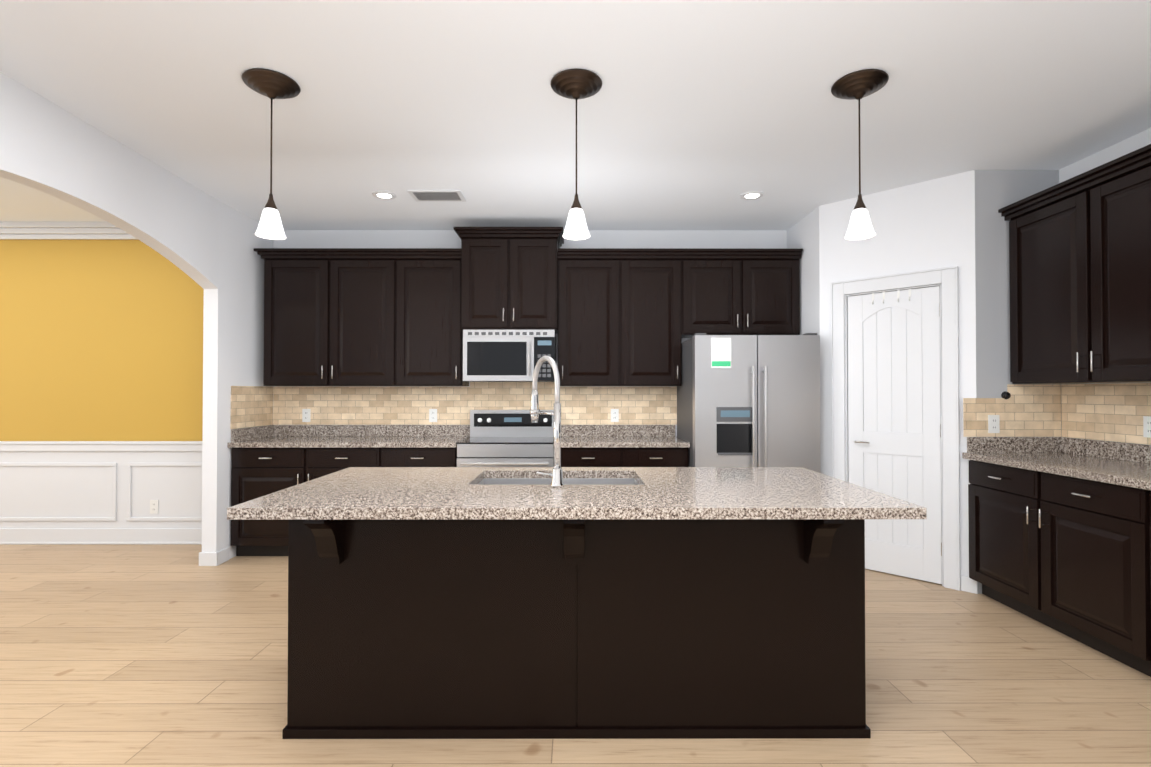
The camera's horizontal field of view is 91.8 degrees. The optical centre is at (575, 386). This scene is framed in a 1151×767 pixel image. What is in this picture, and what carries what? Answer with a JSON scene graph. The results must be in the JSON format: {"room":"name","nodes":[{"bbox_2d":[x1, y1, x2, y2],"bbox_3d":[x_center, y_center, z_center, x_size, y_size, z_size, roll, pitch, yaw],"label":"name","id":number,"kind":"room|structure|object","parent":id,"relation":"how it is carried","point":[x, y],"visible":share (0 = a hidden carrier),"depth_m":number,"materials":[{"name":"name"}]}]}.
{"room":"kitchen","nodes":[
{"label":"kitchen","id":0,"kind":"room"},
{"bbox_2d":[0,240,203,440],"bbox_3d":[-4.975,-0.021,4.898,4.310,2.760,0.140,0,-1,0],"label":"wall","id":1,"kind":"structure","parent":0,"point":[101,340],"depth_m":4.81,"materials":[{"name":"yellow paint"}]},
{"bbox_2d":[0,222,202,544],"bbox_3d":[-4.955,-0.022,4.783,4.269,2.759,0.089,0,-1,0],"label":"trim","id":2,"kind":"structure","parent":1,"relation":"attached to","point":[74,492],"depth_m":4.81,"materials":[{"name":"white wood"}]},
{"bbox_2d":[150,500,158,513],"bbox_3d":[-3.630,1.038,4.806,0.070,0.116,0.008,0,-1,0],"label":"outlet","id":3,"kind":"object","parent":1,"relation":"attached to","point":[153,506],"visible":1,"depth_m":4.80,"materials":[{"name":"white plastic"}]},
{"bbox_2d":[0,72,272,558],"bbox_3d":[-2.524,-0.071,0.441,0.576,2.760,9.103,0,-1,0],"label":"wall","id":4,"kind":"structure","parent":0,"point":[207,243],"depth_m":3.87,"materials":[{"name":"white paint"}]},
{"bbox_2d":[232,425,271,440],"bbox_3d":[-2.695,0.391,4.671,0.020,0.099,0.587,0,-1,0],"label":"backsplash","id":5,"kind":"structure","parent":4,"relation":"attached to","point":[260,431],"depth_m":4.61,"materials":[{"name":"grey stone"}]},
{"bbox_2d":[199,547,977,593],"bbox_3d":[-0.110,1.301,4.220,5.533,0.100,0.634,0,-1,6],"label":"baseboard","id":6,"kind":"structure","parent":4,"relation":"attached to","point":[968,584],"depth_m":4.19,"materials":[{"name":"white wood"}]},
{"bbox_2d":[273,230,786,436],"bbox_3d":[0.240,-0.019,5.067,6.120,2.760,0.140,0,-1,0],"label":"wall","id":7,"kind":"structure","parent":0,"point":[596,239],"depth_m":5.01,"materials":[{"name":"white paint"}]},
{"bbox_2d":[258,252,405,385],"bbox_3d":[-2.026,-0.548,4.833,1.187,1.093,0.328,0,-1,0],"label":"upper cabinet","id":8,"kind":"object","parent":7,"relation":"attached to","point":[362,316],"depth_m":4.67,"materials":[{"name":"brown wood"}]},
{"bbox_2d":[272,425,469,436],"bbox_3d":[-1.820,0.395,4.976,1.772,0.099,0.020,0,-1,0],"label":"backsplash","id":9,"kind":"structure","parent":7,"relation":"attached to","point":[277,430],"depth_m":4.97,"materials":[{"name":"grey stone"}]},
{"bbox_2d":[406,252,468,385],"bbox_3d":[-1.265,-0.548,4.834,0.631,1.093,0.328,0,-1,0],"label":"upper cabinet","id":10,"kind":"object","parent":7,"relation":"attached to","point":[434,333],"depth_m":4.67,"materials":[{"name":"brown wood"}]},
{"bbox_2d":[230,382,676,428],"bbox_3d":[-0.856,0.149,4.688,3.704,0.381,0.608,0,-1,0],"label":"tile backsplash","id":11,"kind":"structure","parent":7,"relation":"attached to","point":[253,406],"depth_m":4.98,"materials":[{"name":"tile"}]},
{"bbox_2d":[302,409,309,421],"bbox_3d":[-2.400,0.260,4.975,0.070,0.116,0.008,0,-1,0],"label":"electrical outlet","id":12,"kind":"object","parent":11,"relation":"attached to","point":[305,415],"visible":1,"depth_m":4.97,"materials":[{"name":"white plastic"}]},
{"bbox_2d":[429,409,436,421],"bbox_3d":[-1.270,0.260,4.977,0.070,0.116,0.008,0,-1,0],"label":"electrical outlet","id":13,"kind":"object","parent":11,"relation":"attached to","point":[432,415],"visible":1,"depth_m":4.97,"materials":[{"name":"white plastic"}]},
{"bbox_2d":[611,409,618,421],"bbox_3d":[0.350,0.260,4.980,0.070,0.116,0.008,0,-1,0],"label":"electrical outlet","id":14,"kind":"object","parent":11,"relation":"attached to","point":[614,415],"visible":1,"depth_m":4.98,"materials":[{"name":"white plastic"}]},
{"bbox_2d":[454,227,563,333],"bbox_3d":[-0.549,-0.887,4.779,0.896,0.830,0.447,0,-1,0],"label":"upper cabinet","id":15,"kind":"object","parent":7,"relation":"attached to","point":[509,278],"visible":0.92,"depth_m":4.61,"materials":[{"name":"brown wood"}]},
{"bbox_2d":[463,330,555,381],"bbox_3d":[-0.549,-0.254,4.763,0.754,0.422,0.447,0,-1,0],"label":"microwave","id":16,"kind":"object","parent":15,"relation":"attached to","point":[502,355],"visible":0.83,"depth_m":4.59,"materials":[{"name":"grey metal"}]},
{"bbox_2d":[558,252,629,385],"bbox_3d":[0.149,-0.548,4.836,0.597,1.093,0.328,0,-1,0],"label":"upper cabinet","id":17,"kind":"object","parent":7,"relation":"attached to","point":[594,287],"depth_m":4.67,"materials":[{"name":"brown wood"}]},
{"bbox_2d":[630,252,693,385],"bbox_3d":[0.632,-0.548,4.837,0.666,1.093,0.328,0,-1,0],"label":"upper cabinet","id":18,"kind":"object","parent":7,"relation":"attached to","point":[630,316],"depth_m":4.68,"materials":[{"name":"brown wood"}]},
{"bbox_2d":[694,252,801,334],"bbox_3d":[1.390,-0.763,4.841,0.997,0.663,0.328,0,-1,0],"label":"upper cabinet","id":19,"kind":"object","parent":7,"relation":"attached to","point":[736,293],"depth_m":4.68,"materials":[{"name":"brown wood"}]},
{"bbox_2d":[0,544,1150,766],"bbox_3d":[-2.083,1.364,0.867,12.000,0.100,10.000,0,-1,0],"label":"floor","id":20,"kind":"structure","parent":0,"point":[142,654],"depth_m":2.47,"materials":[{"name":"brown wood"}]},
{"bbox_2d":[231,449,391,555],"bbox_3d":[-2.079,0.919,4.671,1.253,0.874,0.618,0,-1,0],"label":"base cabinet","id":21,"kind":"object","parent":20,"relation":"on","point":[267,459],"depth_m":4.37,"materials":[{"name":"black wood"}]},
{"bbox_2d":[228,437,468,448],"bbox_3d":[-1.819,0.460,4.662,1.772,0.039,0.647,0,-1,0],"label":"countertop","id":22,"kind":"structure","parent":21,"relation":"on","point":[257,442],"depth_m":4.35,"materials":[{"name":"grey stone"}]},
{"bbox_2d":[392,445,457,466],"bbox_3d":[-1.266,0.919,4.672,0.665,0.874,0.618,0,-1,0],"label":"base cabinet","id":23,"kind":"object","parent":20,"relation":"on","point":[400,457],"depth_m":4.37,"materials":[{"name":"black wood"}]},
{"bbox_2d":[457,410,553,466],"bbox_3d":[-0.549,0.781,4.624,0.754,1.150,0.676,0,-1,0],"label":"range","id":24,"kind":"object","parent":20,"relation":"on","point":[507,438],"visible":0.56,"depth_m":4.45,"materials":[{"name":"grey metal"}]},
{"bbox_2d":[251,475,870,738],"bbox_3d":[0.004,0.893,2.395,2.216,0.876,0.903,0,-1,0],"label":"kitchen island","id":25,"kind":"object","parent":20,"relation":"on","point":[582,603],"depth_m":2.12,"materials":[{"name":"wood"}]},
{"bbox_2d":[227,483,926,518],"bbox_3d":[0.005,0.432,2.121,2.360,0.040,0.480,0,-1,0],"label":"island countertop","id":26,"kind":"structure","parent":25,"relation":"on","point":[303,500],"depth_m":1.97,"materials":[{"name":"beige stone"}]},
{"bbox_2d":[530,356,564,487],"bbox_3d":[-0.126,0.141,2.404,0.160,0.547,0.249,0,-1,0],"label":"faucet","id":27,"kind":"object","parent":26,"relation":"on","point":[556,474],"visible":1,"depth_m":2.30,"materials":[{"name":"silver metal"}]},
{"bbox_2d":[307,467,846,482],"bbox_3d":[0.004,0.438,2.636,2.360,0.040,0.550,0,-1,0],"label":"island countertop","id":28,"kind":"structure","parent":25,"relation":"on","point":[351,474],"depth_m":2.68,"materials":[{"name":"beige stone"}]},
{"bbox_2d":[561,425,689,466],"bbox_3d":[0.362,0.849,4.659,1.055,1.015,0.652,0,-1,0],"label":"base cabinet","id":29,"kind":"object","parent":20,"relation":"on","point":[623,446],"visible":0.31,"depth_m":4.37,"materials":[{"name":"black"}]},
{"bbox_2d":[677,333,820,472],"bbox_3d":[1.366,0.478,4.530,0.940,1.753,0.827,0,-1,0],"label":"fridge","id":30,"kind":"object","parent":20,"relation":"on","point":[748,400],"visible":0.69,"depth_m":4.19,"materials":[{"name":"grey metal"}]},
{"bbox_2d":[968,461,1125,664],"bbox_3d":[2.852,0.900,3.014,0.618,0.874,1.213,0,-1,0],"label":"base cabinet","id":31,"kind":"object","parent":20,"relation":"on","point":[1060,534],"depth_m":2.98,"materials":[{"name":"black wood"}]},
{"bbox_2d":[962,453,1150,492],"bbox_3d":[2.839,0.433,2.186,0.647,0.039,2.880,0,-1,0],"label":"countertop","id":32,"kind":"structure","parent":31,"relation":"on","point":[1108,470],"depth_m":3.02,"materials":[{"name":"grey stone"}]},
{"bbox_2d":[1122,485,1150,676],"bbox_3d":[2.854,0.888,1.901,0.618,0.874,1.306,0,-1,0],"label":"base cabinet","id":33,"kind":"object","parent":20,"relation":"on","point":[1138,501],"depth_m":2.53,"materials":[{"name":"black wood"}]},
{"bbox_2d":[0,0,1150,230],"bbox_3d":[-2.083,-1.496,0.899,12.000,0.100,10.000,0,-1,0],"label":"ceiling","id":34,"kind":"structure","parent":0,"point":[698,114],"depth_m":2.77,"materials":[{"name":"white paint"}]},
{"bbox_2d":[242,68,300,239],"bbox_3d":[-1.426,-1.064,2.616,0.244,0.722,0.244,0,-1,0],"label":"pendant light","id":35,"kind":"object","parent":34,"relation":"hanging from","point":[271,84],"visible":1,"depth_m":2.58,"materials":[{"name":"white glass"}]},
{"bbox_2d":[372,191,395,199],"bbox_3d":[-1.408,-1.405,4.110,0.172,0.009,0.172,0,-1,0],"label":"recessed light","id":36,"kind":"object","parent":34,"relation":"in","point":[386,195],"visible":1,"depth_m":4.10,"materials":[{"name":"white"}]},
{"bbox_2d":[407,190,465,201],"bbox_3d":[-1.018,-1.404,4.120,0.380,0.010,0.220,0,-1,0],"label":"ceiling vent","id":37,"kind":"object","parent":34,"relation":"in","point":[437,195],"visible":1,"depth_m":4.10,"materials":[{"name":"white metal"}]},
{"bbox_2d":[550,69,601,239],"bbox_3d":[0.004,-1.064,2.618,0.244,0.722,0.244,0,-1,0],"label":"pendant light","id":38,"kind":"object","parent":34,"relation":"hanging from","point":[576,84],"visible":1,"depth_m":2.58,"materials":[{"name":"white glass"}]},
{"bbox_2d":[740,191,763,199],"bbox_3d":[1.302,-1.405,4.114,0.172,0.009,0.172,0,-1,0],"label":"recessed light","id":39,"kind":"object","parent":34,"relation":"in","point":[751,195],"visible":1,"depth_m":4.11,"materials":[{"name":"white"}]},
{"bbox_2d":[831,69,888,239],"bbox_3d":[1.334,-1.064,2.620,0.244,0.722,0.244,0,-1,0],"label":"pendant light","id":40,"kind":"object","parent":34,"relation":"hanging from","point":[858,85],"visible":1,"depth_m":2.59,"materials":[{"name":"white glass"}]},
{"bbox_2d":[787,170,1061,593],"bbox_3d":[2.531,-0.028,4.317,1.260,2.760,1.367,0,-1,0],"label":"wall","id":41,"kind":"structure","parent":0,"point":[954,220],"depth_m":3.76,"materials":[{"name":"white paint"}]},
{"bbox_2d":[848,286,941,583],"bbox_3d":[2.276,0.329,3.999,0.443,2.024,0.452,0,-1,0],"label":"pantry door","id":42,"kind":"structure","parent":41,"relation":"in","point":[894,411],"depth_m":3.96,"materials":[{"name":"white wood"}]},
{"bbox_2d":[831,266,960,590],"bbox_3d":[2.282,0.278,4.010,0.814,2.142,0.126,-1,-1,45],"label":"door frame","id":43,"kind":"structure","parent":41,"relation":"attached to","point":[945,279],"depth_m":3.75,"materials":[{"name":"white wood"}]},
{"bbox_2d":[1001,391,1010,398],"bbox_3d":[2.797,0.060,3.618,0.056,0.056,0.028,0,-1,0],"label":"sensor","id":44,"kind":"object","parent":41,"relation":"attached to","point":[1005,395],"visible":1,"depth_m":3.61,"materials":[{"name":"black plastic"}]},
{"bbox_2d":[1059,128,1150,444],"bbox_3d":[3.238,-0.071,0.447,0.140,2.760,9.110,0,-1,0],"label":"wall","id":45,"kind":"structure","parent":0,"point":[1122,148],"depth_m":3.32,"materials":[{"name":"white paint"}]},
{"bbox_2d":[966,437,1061,452],"bbox_3d":[2.851,0.380,3.617,0.617,0.099,0.020,0,-1,0],"label":"backsplash","id":46,"kind":"structure","parent":45,"relation":"attached to","point":[974,444],"depth_m":3.61,"materials":[{"name":"grey stone"}]},
{"bbox_2d":[963,383,1150,444],"bbox_3d":[2.844,0.141,2.182,0.638,0.340,2.898,0,-1,0],"label":"tile backsplash","id":47,"kind":"structure","parent":45,"relation":"attached to","point":[1115,412],"depth_m":3.58,"materials":[{"name":"tile"}]},
{"bbox_2d":[988,415,999,432],"bbox_3d":[2.712,0.245,3.617,0.070,0.116,0.008,0,-1,0],"label":"outlet","id":48,"kind":"object","parent":47,"relation":"attached to","point":[993,423],"visible":1,"depth_m":3.62,"materials":[{"name":"white plastic"}]},
{"bbox_2d":[1143,416,1150,437],"bbox_3d":[3.149,0.223,3.059,0.008,0.116,0.070,0,-1,0],"label":"electrical outlet","id":49,"kind":"object","parent":47,"relation":"attached to","point":[1146,426],"visible":1,"depth_m":3.07,"materials":[{"name":"white plastic"}]},
{"bbox_2d":[1002,152,1150,383],"bbox_3d":[2.987,-0.569,3.021,0.348,1.093,1.214,0,-1,0],"label":"upper cabinet","id":50,"kind":"object","parent":45,"relation":"attached to","point":[1080,273],"depth_m":3.08,"materials":[{"name":"brown wood"}]},
{"bbox_2d":[1062,437,1150,464],"bbox_3d":[3.152,0.363,2.177,0.020,0.099,2.860,0,-1,0],"label":"backsplash","id":51,"kind":"structure","parent":45,"relation":"attached to","point":[1124,451],"depth_m":3.29,"materials":[{"name":"grey stone"}]}
]}

